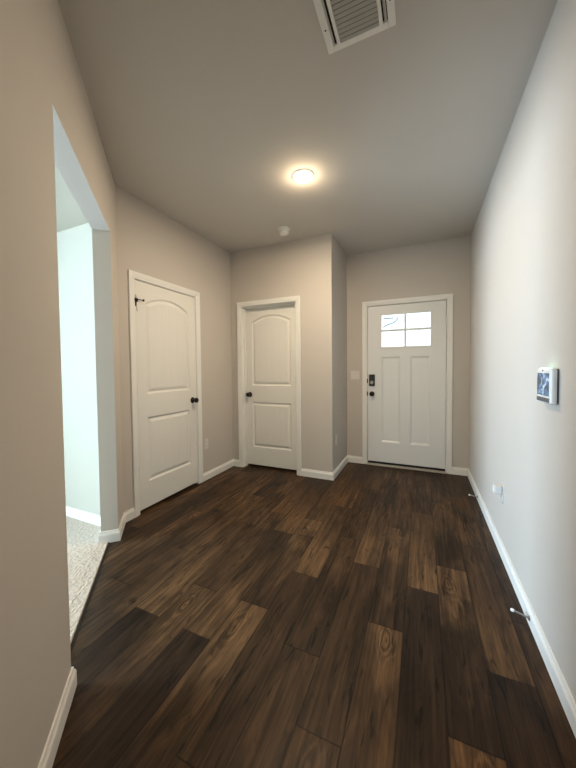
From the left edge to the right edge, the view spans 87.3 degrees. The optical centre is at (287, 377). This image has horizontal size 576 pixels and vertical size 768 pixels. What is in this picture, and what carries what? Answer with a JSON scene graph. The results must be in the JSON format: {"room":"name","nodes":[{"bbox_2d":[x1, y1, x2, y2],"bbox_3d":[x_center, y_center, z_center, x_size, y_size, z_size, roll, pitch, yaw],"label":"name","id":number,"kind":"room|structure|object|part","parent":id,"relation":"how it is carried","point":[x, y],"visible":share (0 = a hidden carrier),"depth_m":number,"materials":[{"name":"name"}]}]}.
{"room":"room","nodes":[
{"label":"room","id":0,"kind":"room"},
{"bbox_2d":[0,0,123,767],"bbox_3d":[-1.043,-0.141,1.446,0.112,2.743,2.281,-1,2,-21],"label":"wall","id":1,"kind":"structure","parent":0,"point":[47,121],"depth_m":0.96,"materials":[{"name":"paint"}]},
{"bbox_2d":[98,508,134,543],"bbox_3d":[-1.359,1.163,2.380,0.177,0.086,0.384,-1,2,-11],"label":"baseboard","id":2,"kind":"object","parent":1,"relation":"attached to","point":[114,535],"visible":0.8,"depth_m":2.23,"materials":[{"name":"paint"}]},
{"bbox_2d":[55,166,87,231],"bbox_3d":[-2.434,-1.181,0.481,6.552,0.050,4.175,0,2,24],"label":"ceiling","id":3,"kind":"structure","parent":0,"point":[69,214],"depth_m":2.17,"materials":[{"name":"paint"}]},
{"bbox_2d":[57,223,99,515],"bbox_3d":[-2.990,-0.174,3.113,3.404,2.743,0.114,0,2,24],"label":"wall","id":4,"kind":"structure","parent":0,"point":[74,245],"depth_m":2.49,"materials":[{"name":"paint"}]},
{"bbox_2d":[66,506,100,525],"bbox_3d":[-2.955,1.156,3.074,3.270,0.086,0.014,0,2,24],"label":"baseboard","id":5,"kind":"structure","parent":4,"relation":"attached to","point":[78,514],"depth_m":2.51,"materials":[{"name":"paint"}]},
{"bbox_2d":[115,185,232,511],"bbox_3d":[-1.078,-0.197,3.252,0.115,2.743,1.696,0,2,24],"label":"wall","id":6,"kind":"structure","parent":0,"point":[150,242],"depth_m":3.16,"materials":[{"name":"paint"}]},
{"bbox_2d":[128,269,202,517],"bbox_3d":[-1.196,0.135,2.970,0.132,2.100,0.875,0,2,24],"label":"door frame","id":7,"kind":"structure","parent":6,"relation":"attached to","point":[132,275],"depth_m":2.61,"materials":[{"name":"paint"}]},
{"bbox_2d":[134,280,198,510],"bbox_3d":[-1.141,0.155,2.936,0.104,2.009,0.765,0,2,24],"label":"door","id":8,"kind":"structure","parent":6,"relation":"in","point":[167,400],"depth_m":2.89,"materials":[{"name":"paint"}]},
{"bbox_3d":[-1.163,-0.302,2.940,0.014,0.886,0.543,0,2,24],"label":"panel","id":9,"kind":"part","parent":8,"relation":"part of","materials":[{"name":"paint"}]},
{"bbox_3d":[-1.154,0.639,2.970,0.014,0.578,0.543,0,2,24],"label":"panel","id":10,"kind":"part","parent":8,"relation":"part of","materials":[{"name":"paint"}]},
{"bbox_3d":[-0.993,0.243,3.226,0.069,0.064,0.064,0,2,24],"label":"knob","id":11,"kind":"part","parent":8,"relation":"part of","materials":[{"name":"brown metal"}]},
{"bbox_2d":[203,459,238,481],"bbox_3d":[-0.795,1.118,3.640,0.098,0.086,0.611,0,2,24],"label":"baseboard","id":12,"kind":"structure","parent":6,"relation":"attached to","point":[234,462],"depth_m":3.67,"materials":[{"name":"paint"}]},
{"bbox_2d":[230,233,334,471],"bbox_3d":[-0.096,-0.219,3.680,1.333,2.743,0.115,0,2,24],"label":"wall","id":13,"kind":"structure","parent":0,"point":[304,267],"depth_m":3.47,"materials":[{"name":"paint"}]},
{"bbox_2d":[237,295,301,475],"bbox_3d":[-0.223,0.102,3.738,0.860,2.100,0.132,0,2,24],"label":"door frame","id":14,"kind":"structure","parent":13,"relation":"attached to","point":[241,306],"depth_m":3.82,"materials":[{"name":"paint"}]},
{"bbox_2d":[245,304,296,469],"bbox_3d":[-0.217,0.121,3.750,0.745,2.009,0.104,0,2,24],"label":"door","id":15,"kind":"structure","parent":13,"relation":"in","point":[270,331],"depth_m":3.76,"materials":[{"name":"paint"}]},
{"bbox_3d":[-0.212,-0.336,3.757,0.543,0.886,0.014,0,2,24],"label":"panel","id":16,"kind":"part","parent":15,"relation":"part of","materials":[{"name":"paint"}]},
{"bbox_3d":[-0.203,0.604,3.787,0.543,0.578,0.014,0,2,24],"label":"panel","id":17,"kind":"part","parent":15,"relation":"part of","materials":[{"name":"paint"}]},
{"bbox_2d":[58,0,557,254],"bbox_3d":[-2.531,-1.531,0.557,6.310,0.120,9.257,0,2,24],"label":"ceiling","id":18,"kind":"structure","parent":0,"point":[205,112],"depth_m":1.73,"materials":[{"name":"paint"}]},
{"bbox_2d":[278,226,289,235],"bbox_3d":[-0.042,-1.545,3.206,0.128,0.064,0.128,0,2,24],"label":"smoke detector","id":19,"kind":"object","parent":18,"relation":"attached to","point":[283,230],"visible":1,"depth_m":3.17,"materials":[{"name":"white plastic"}]},
{"bbox_2d":[291,168,314,182],"bbox_3d":[0.116,-1.533,2.323,0.178,0.036,0.178,0,2,24],"label":"recessed light","id":20,"kind":"object","parent":18,"relation":"in","point":[303,175],"visible":1,"depth_m":2.29,"materials":[{"name":"white plastic"}]},
{"bbox_2d":[313,0,395,53],"bbox_3d":[0.224,-1.508,1.123,0.298,0.013,0.510,0,2,24],"label":"ceiling vent","id":21,"kind":"object","parent":18,"relation":"in","point":[343,23],"visible":1,"depth_m":1.27,"materials":[{"name":"white metal"}]},
{"bbox_2d":[52,462,575,767],"bbox_3d":[-1.206,1.275,0.117,3.772,0.001,9.151,0,2,24],"label":"floor","id":22,"kind":"structure","parent":0,"point":[251,615],"depth_m":1.42,"materials":[{"name":"brown wood"}]},
{"bbox_2d":[66,516,107,644],"bbox_3d":[-2.648,1.266,0.660,5.776,0.012,4.150,0,2,24],"label":"carpet","id":23,"kind":"object","parent":22,"relation":"on","point":[85,554],"visible":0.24,"depth_m":1.98,"materials":[{"name":"beige carpet"}]},
{"bbox_2d":[70,542,109,650],"bbox_3d":[-1.115,1.223,1.698,0.016,0.003,1.090,-1,2,-21],"label":"transition strip","id":24,"kind":"object","parent":22,"relation":"on","point":[108,544],"visible":0.64,"depth_m":1.65,"materials":[{"name":"black wood"}]},
{"bbox_2d":[365,462,448,473],"bbox_3d":[1.485,1.124,3.829,0.972,0.018,0.188,0,2,24],"label":"threshold","id":25,"kind":"object","parent":22,"relation":"on","point":[367,463],"visible":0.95,"depth_m":3.74,"materials":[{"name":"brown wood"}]},
{"bbox_2d":[334,238,346,468],"bbox_3d":[0.608,-0.229,3.764,0.115,2.743,0.612,0,2,24],"label":"wall","id":26,"kind":"structure","parent":0,"point":[340,258],"depth_m":3.71,"materials":[{"name":"paint"}]},
{"bbox_2d":[301,455,361,480],"bbox_3d":[0.621,1.103,3.694,0.924,0.086,0.352,-2,2,-39],"label":"baseboard","id":27,"kind":"structure","parent":26,"relation":"attached to","point":[355,459],"depth_m":3.51,"materials":[{"name":"paint"}]},
{"bbox_2d":[347,235,470,467],"bbox_3d":[1.463,-0.238,3.806,1.643,2.743,0.160,0,2,24],"label":"wall","id":28,"kind":"structure","parent":0,"point":[439,267],"depth_m":3.64,"materials":[{"name":"paint"}]},
{"bbox_2d":[351,371,359,378],"bbox_3d":[0.885,-0.031,3.977,0.116,0.115,0.011,0,2,24],"label":"light switch","id":29,"kind":"object","parent":28,"relation":"attached to","point":[354,374],"visible":1,"depth_m":3.97,"materials":[{"name":"white plastic"}]},
{"bbox_2d":[367,300,446,470],"bbox_3d":[1.448,0.105,3.730,0.938,2.024,0.113,0,2,24],"label":"door","id":30,"kind":"structure","parent":28,"relation":"in","point":[407,387],"depth_m":3.73,"materials":[{"name":"paint"}]},
{"bbox_3d":[1.302,0.284,3.823,0.228,1.091,0.015,0,2,24],"label":"panel","id":31,"kind":"part","parent":30,"relation":"part of","materials":[{"name":"paint"}]},
{"bbox_3d":[1.449,-0.586,3.724,0.610,0.447,0.022,0,2,24],"label":"glazing frame","id":32,"kind":"part","parent":30,"relation":"part of","materials":[{"name":"glass"}]},
{"bbox_3d":[1.609,0.286,3.686,0.221,1.091,0.015,0,2,24],"label":"panel","id":33,"kind":"part","parent":30,"relation":"part of","materials":[{"name":"paint"}]},
{"bbox_2d":[362,293,452,473],"bbox_3d":[1.477,0.079,3.801,1.036,2.109,0.177,0,2,24],"label":"door frame","id":34,"kind":"structure","parent":28,"relation":"attached to","point":[449,297],"depth_m":3.62,"materials":[{"name":"paint"}]},
{"bbox_2d":[469,0,575,702],"bbox_3d":[0.279,-0.085,-0.731,0.115,2.743,9.097,0,2,24],"label":"wall","id":35,"kind":"structure","parent":0,"point":[523,279],"depth_m":1.46,"materials":[{"name":"paint"}]},
{"bbox_2d":[500,483,503,503],"bbox_3d":[1.432,0.775,2.018,0.008,0.115,0.070,0,2,24],"label":"wall outlet","id":36,"kind":"object","parent":35,"relation":"attached to","point":[502,495],"visible":0.74,"depth_m":2.00,"materials":[{"name":"grey plastic"}]},
{"bbox_2d":[493,483,501,494],"bbox_3d":[1.407,0.750,2.029,0.046,0.056,0.052,0,2,24],"label":"plug adapter","id":37,"kind":"object","parent":36,"relation":"attached to","point":[497,488],"visible":1,"depth_m":2.01,"materials":[{"name":"grey plastic"}]},
{"bbox_2d":[452,467,575,737],"bbox_3d":[0.225,1.237,-0.485,0.173,0.086,8.777,0,2,24],"label":"baseboard","id":38,"kind":"structure","parent":35,"relation":"attached to","point":[568,703],"depth_m":1.42,"materials":[{"name":"paint"}]},
{"bbox_2d":[510,608,529,620],"bbox_3d":[1.147,1.167,1.491,0.024,0.024,0.078,-2,2,-43],"label":"door stop","id":39,"kind":"object","parent":35,"relation":"attached to","point":[511,609],"visible":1,"depth_m":1.49,"materials":[{"name":"grey metal"}]},
{"bbox_2d":[537,368,558,404],"bbox_3d":[1.087,0.034,1.264,0.031,0.148,0.157,0,2,24],"label":"panel","id":40,"kind":"object","parent":35,"relation":"attached to","point":[547,378],"visible":1,"depth_m":1.22,"materials":[{"name":"grey plastic"}]},
{"bbox_2d":[537,396,548,402],"bbox_3d":[1.077,0.092,1.276,0.002,0.018,0.140,0,2,24],"label":"speaker grille","id":41,"kind":"object","parent":40,"relation":"attached to","point":[545,399],"depth_m":1.26,"materials":[{"name":"grey plastic"}]},
{"bbox_3d":[1.097,0.033,1.258,0.008,0.138,0.144,0,2,24],"label":"plate","id":42,"kind":"part","parent":40,"relation":"part of","materials":[{"name":"grey plastic"}]},
{"bbox_3d":[-1.688,-0.029,-1.941,0.115,2.743,5.284,0,2,24],"label":"wall","id":43,"kind":"structure","parent":0,"visible":0},
{"bbox_2d":[38,666,76,767],"bbox_3d":[-1.466,1.284,-1.489,0.619,0.086,5.534,0,2,17],"label":"baseboard","id":44,"kind":"structure","parent":43,"relation":"attached to","point":[53,740],"depth_m":1.04,"materials":[{"name":"paint"}]}
]}

